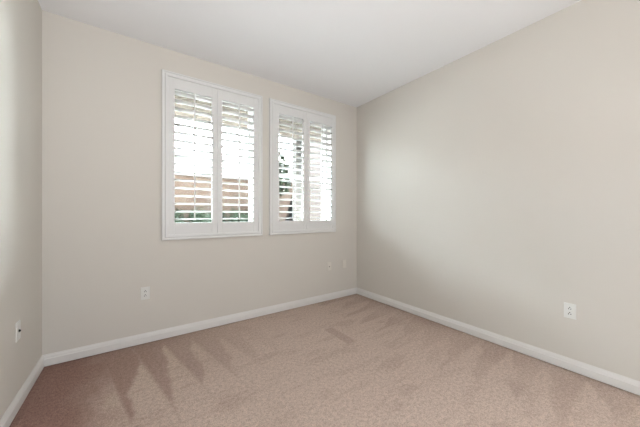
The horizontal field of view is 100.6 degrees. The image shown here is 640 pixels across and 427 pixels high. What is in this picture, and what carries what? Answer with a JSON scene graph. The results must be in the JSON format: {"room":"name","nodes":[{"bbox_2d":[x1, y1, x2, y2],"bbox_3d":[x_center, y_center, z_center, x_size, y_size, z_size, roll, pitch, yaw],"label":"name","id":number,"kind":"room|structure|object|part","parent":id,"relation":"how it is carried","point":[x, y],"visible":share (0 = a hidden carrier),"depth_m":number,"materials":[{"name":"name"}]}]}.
{"room":"empty bedroom","nodes":[
{"label":"empty bedroom","id":0,"kind":"room"},
{"bbox_2d":[0,0,41,418],"bbox_3d":[-0.719,-0.140,-0.112,0.150,2.840,5.140,0,0,-35],"label":"wall","id":1,"kind":"structure","parent":0,"point":[20,20],"depth_m":1.62,"materials":[{"name":"white paint"}]},
{"bbox_2d":[16,320,20,341],"bbox_3d":[-1.826,0.712,1.612,0.013,0.113,0.069,0,0,-35],"label":"cable jack","id":2,"kind":"object","parent":1,"relation":"attached to","point":[18,324],"visible":1,"depth_m":1.60,"materials":[{"name":"white plastic"}]},
{"bbox_2d":[0,355,43,426],"bbox_3d":[-1.417,1.130,1.028,0.015,0.086,2.470,0,0,-35],"label":"baseboard","id":3,"kind":"structure","parent":1,"relation":"attached to","point":[9,415],"depth_m":1.64,"materials":[{"name":"white paint"}]},
{"bbox_2d":[42,10,356,366],"bbox_3d":[-0.853,-0.115,3.053,3.561,2.890,0.200,0,0,-35],"label":"wall","id":4,"kind":"structure","parent":0,"point":[102,243],"depth_m":2.35,"materials":[{"name":"white paint"}]},
{"bbox_2d":[141,286,149,299],"bbox_3d":[-1.587,0.725,2.412,0.069,0.113,0.009,0,0,-35],"label":"power outlet","id":5,"kind":"object","parent":4,"relation":"attached to","point":[145,291],"visible":1,"depth_m":2.41,"materials":[{"name":"white plastic"}]},
{"bbox_2d":[43,287,356,366],"bbox_3d":[-0.791,1.130,2.965,3.261,0.086,0.015,0,0,-35],"label":"baseboard","id":6,"kind":"structure","parent":4,"relation":"attached to","point":[94,349],"depth_m":2.55,"materials":[{"name":"white paint"}]},
{"bbox_2d":[175,90,251,221],"bbox_3d":[-1.168,-0.546,2.902,0.894,1.496,0.105,0,0,-35],"label":"window","id":7,"kind":"structure","parent":4,"relation":"in","point":[249,113],"depth_m":3.12,"materials":[{"name":"white plastic"}]},
{"bbox_2d":[162,69,262,240],"bbox_3d":[-1.072,-0.546,2.765,0.994,1.596,0.100,0,0,-35],"label":"plantation shutter","id":8,"kind":"object","parent":7,"relation":"attached to","point":[171,81],"visible":1,"depth_m":2.73,"materials":[{"name":"white paint"}]},
{"bbox_3d":[-1.256,-1.244,2.643,0.337,0.104,0.028,0,0,-35],"label":"rail","id":9,"kind":"part","parent":8,"relation":"part of","materials":[{"name":"white paint"}]},
{"bbox_3d":[-1.256,0.147,2.643,0.337,0.114,0.028,0,0,-35],"label":"rail","id":10,"kind":"part","parent":8,"relation":"part of","materials":[{"name":"white paint"}]},
{"bbox_3d":[-1.227,-0.874,2.601,0.012,0.630,0.010,0,0,-35],"label":"tilt rod","id":11,"kind":"part","parent":8,"relation":"part of","materials":[{"name":"white paint"}]},
{"bbox_3d":[-1.227,-0.241,2.601,0.012,0.620,0.010,0,0,-35],"label":"tilt rod","id":12,"kind":"part","parent":8,"relation":"part of","materials":[{"name":"white paint"}]},
{"bbox_3d":[-0.895,-1.244,2.895,0.337,0.104,0.028,0,0,-35],"label":"rail","id":13,"kind":"part","parent":8,"relation":"part of","materials":[{"name":"white paint"}]},
{"bbox_3d":[-0.895,0.147,2.895,0.337,0.114,0.028,0,0,-35],"label":"rail","id":14,"kind":"part","parent":8,"relation":"part of","materials":[{"name":"white paint"}]},
{"bbox_3d":[-0.866,-0.874,2.854,0.012,0.630,0.010,0,0,-35],"label":"tilt rod","id":15,"kind":"part","parent":8,"relation":"part of","materials":[{"name":"white paint"}]},
{"bbox_3d":[-0.866,-0.241,2.854,0.012,0.620,0.010,0,0,-35],"label":"tilt rod","id":16,"kind":"part","parent":8,"relation":"part of","materials":[{"name":"white paint"}]},
{"bbox_3d":[-1.177,-0.864,2.915,0.842,0.808,0.022,0,0,-35],"label":"sash","id":17,"kind":"part","parent":7,"relation":"part of","materials":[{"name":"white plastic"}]},
{"bbox_3d":[-1.163,-0.162,2.895,0.842,0.676,0.022,0,0,-35],"label":"sash","id":18,"kind":"part","parent":7,"relation":"part of","materials":[{"name":"white plastic"}]},
{"bbox_3d":[-1.168,-0.546,2.902,0.894,1.496,0.105,0,0,-35],"label":"frame","id":19,"kind":"part","parent":7,"relation":"part of","materials":[{"name":"white plastic"}]},
{"bbox_2d":[175,95,320,141],"bbox_3d":[-0.849,-1.331,3.392,10.500,0.398,0.350,0,0,-35],"label":"eave","id":20,"kind":"object","parent":4,"relation":"attached to","point":[176,96],"depth_m":3.26,"materials":[{"name":"grey paint"}]},
{"bbox_2d":[279,114,326,219],"bbox_3d":[-0.288,-0.546,3.518,0.877,1.496,0.105,0,0,-35],"label":"window","id":21,"kind":"structure","parent":4,"relation":"in","point":[324,135],"depth_m":3.72,"materials":[{"name":"white plastic"}]},
{"bbox_3d":[-0.297,-0.864,3.531,0.825,0.808,0.022,0,0,-35],"label":"sash","id":22,"kind":"part","parent":21,"relation":"part of","materials":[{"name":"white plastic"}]},
{"bbox_3d":[-0.283,-0.162,3.512,0.825,0.676,0.022,0,0,-35],"label":"sash","id":23,"kind":"part","parent":21,"relation":"part of","materials":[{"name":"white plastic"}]},
{"bbox_2d":[269,98,335,234],"bbox_3d":[-0.192,-0.546,3.381,0.977,1.596,0.100,0,0,-35],"label":"plantation shutter","id":24,"kind":"object","parent":21,"relation":"attached to","point":[307,116],"visible":1,"depth_m":3.36,"materials":[{"name":"white paint"}]},
{"bbox_3d":[-0.358,-1.244,3.271,0.334,0.104,0.028,0,0,-35],"label":"rail","id":25,"kind":"part","parent":24,"relation":"part of","materials":[{"name":"white paint"}]},
{"bbox_3d":[-0.358,0.147,3.271,0.334,0.114,0.028,0,0,-35],"label":"rail","id":26,"kind":"part","parent":24,"relation":"part of","materials":[{"name":"white paint"}]},
{"bbox_3d":[-0.329,-0.874,3.230,0.012,0.630,0.010,0,0,-35],"label":"tilt rod","id":27,"kind":"part","parent":24,"relation":"part of","materials":[{"name":"white paint"}]},
{"bbox_3d":[-0.329,-0.241,3.230,0.012,0.620,0.010,0,0,-35],"label":"tilt rod","id":28,"kind":"part","parent":24,"relation":"part of","materials":[{"name":"white paint"}]},
{"bbox_3d":[0.002,-1.244,3.523,0.346,0.104,0.028,0,0,-35],"label":"rail","id":29,"kind":"part","parent":24,"relation":"part of","materials":[{"name":"white paint"}]},
{"bbox_3d":[0.002,0.147,3.523,0.346,0.114,0.028,0,0,-35],"label":"rail","id":30,"kind":"part","parent":24,"relation":"part of","materials":[{"name":"white paint"}]},
{"bbox_3d":[0.031,-0.874,3.482,0.012,0.630,0.010,0,0,-35],"label":"tilt rod","id":31,"kind":"part","parent":24,"relation":"part of","materials":[{"name":"white paint"}]},
{"bbox_3d":[0.031,-0.241,3.482,0.012,0.620,0.010,0,0,-35],"label":"tilt rod","id":32,"kind":"part","parent":24,"relation":"part of","materials":[{"name":"white paint"}]},
{"bbox_3d":[-0.288,-0.546,3.518,0.877,1.496,0.105,0,0,-35],"label":"frame","id":33,"kind":"part","parent":21,"relation":"part of","materials":[{"name":"white plastic"}]},
{"bbox_2d":[327,262,330,270],"bbox_3d":[0.128,0.719,3.612,0.069,0.113,0.008,0,0,-35],"label":"phone jack","id":34,"kind":"object","parent":4,"relation":"attached to","point":[328,263],"visible":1,"depth_m":3.60,"materials":[{"name":"white plastic"}]},
{"bbox_2d":[342,260,345,267],"bbox_3d":[0.345,0.714,3.766,0.069,0.113,0.007,0,0,-35],"label":"cover","id":35,"kind":"object","parent":4,"relation":"attached to","point":[343,261],"visible":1,"depth_m":3.76,"materials":[{"name":"white plastic"}]},
{"bbox_2d":[38,0,580,106],"bbox_3d":[0.621,-1.620,0.948,3.561,0.120,5.340,0,0,-35],"label":"ceiling","id":36,"kind":"structure","parent":0,"point":[354,53],"depth_m":2.26,"materials":[{"name":"white paint"}]},
{"bbox_2d":[9,294,639,426],"bbox_3d":[0.679,1.240,0.866,3.561,0.120,5.140,0,0,-35],"label":"floor","id":37,"kind":"structure","parent":0,"point":[355,360],"depth_m":1.85,"materials":[{"name":"carpet"}]},
{"bbox_2d":[357,0,639,394],"bbox_3d":[2.076,-0.140,1.844,0.150,2.840,5.140,0,0,-35],"label":"wall","id":38,"kind":"structure","parent":0,"point":[498,186],"depth_m":2.24,"materials":[{"name":"white paint"}]},
{"bbox_2d":[357,288,639,395],"bbox_3d":[1.965,1.130,1.858,0.015,0.086,4.990,0,0,-35],"label":"baseboard","id":39,"kind":"structure","parent":38,"relation":"attached to","point":[616,380],"depth_m":2.21,"materials":[{"name":"white paint"}]},
{"bbox_2d":[564,302,575,319],"bbox_3d":[1.875,0.731,1.992,0.009,0.113,0.069,0,0,-35],"label":"power outlet","id":40,"kind":"object","parent":38,"relation":"attached to","point":[569,309],"visible":1,"depth_m":1.99,"materials":[{"name":"white plastic"}]},
{"label":"outside","id":41,"kind":"structure","parent":0,"visible":0},
{"bbox_3d":[-7.852,1.430,14.700,32.000,0.200,26.910,0,0,-35],"label":"ground","id":42,"kind":"structure","parent":41,"visible":0},
{"bbox_2d":[175,208,185,222],"bbox_3d":[-2.670,0.600,4.501,0.722,1.460,0.574,0,0,-35],"label":"shrub","id":43,"kind":"object","parent":42,"relation":"on","point":[177,214],"visible":0.08,"depth_m":4.49,"materials":[{"name":"green plant"}]},
{"bbox_2d":[187,206,227,222],"bbox_3d":[-2.083,0.596,4.916,0.713,1.469,0.569,0,0,-35],"label":"shrub","id":44,"kind":"object","parent":42,"relation":"on","point":[200,215],"visible":0.19,"depth_m":4.73,"materials":[{"name":"green plant"}]},
{"bbox_2d":[175,173,291,222],"bbox_3d":[-4.404,0.275,3.875,9.230,2.110,0.260,0,0,-35],"label":"wall","id":45,"kind":"structure","parent":42,"relation":"on","point":[177,175],"depth_m":5.29,"materials":[{"name":"brown brick"}]},
{"bbox_2d":[175,137,291,179],"bbox_3d":[-7.302,-1.045,10.428,19.200,4.750,6.540,0,0,-35],"label":"house","id":46,"kind":"structure","parent":42,"relation":"on","point":[177,144],"depth_m":9.73,"materials":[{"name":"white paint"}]},
{"bbox_2d":[227,208,248,221],"bbox_3d":[-1.486,0.607,5.324,0.711,1.446,0.577,0,0,-35],"label":"shrub","id":47,"kind":"object","parent":42,"relation":"on","point":[235,215],"visible":0.09,"depth_m":5.12,"materials":[{"name":"green plant"}]},
{"bbox_2d":[279,151,290,195],"bbox_3d":[-0.960,-0.004,5.575,0.878,2.669,0.591,0,0,-35],"label":"tree","id":48,"kind":"object","parent":42,"relation":"on","point":[286,171],"visible":0.22,"depth_m":5.61,"materials":[{"name":"green plant"}]},
{"bbox_2d":[285,197,292,220],"bbox_3d":[-0.554,0.465,5.165,0.893,1.730,0.911,0,0,-35],"label":"shrub","id":49,"kind":"object","parent":42,"relation":"on","point":[289,215],"visible":0.05,"depth_m":5.12,"materials":[{"name":"green plant"}]},
{"bbox_2d":[293,140,301,220],"bbox_3d":[-0.336,0.100,4.037,0.160,2.460,0.160,0,0,-35],"label":"patio post","id":50,"kind":"object","parent":42,"relation":"on","point":[296,215],"visible":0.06,"depth_m":3.99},
{"bbox_2d":[310,143,320,219],"bbox_3d":[0.233,-0.195,4.863,0.840,3.050,0.500,0,0,-35],"label":"wall","id":51,"kind":"structure","parent":42,"relation":"on","point":[312,197],"depth_m":4.57,"materials":[{"name":"beige paint"}]}
]}

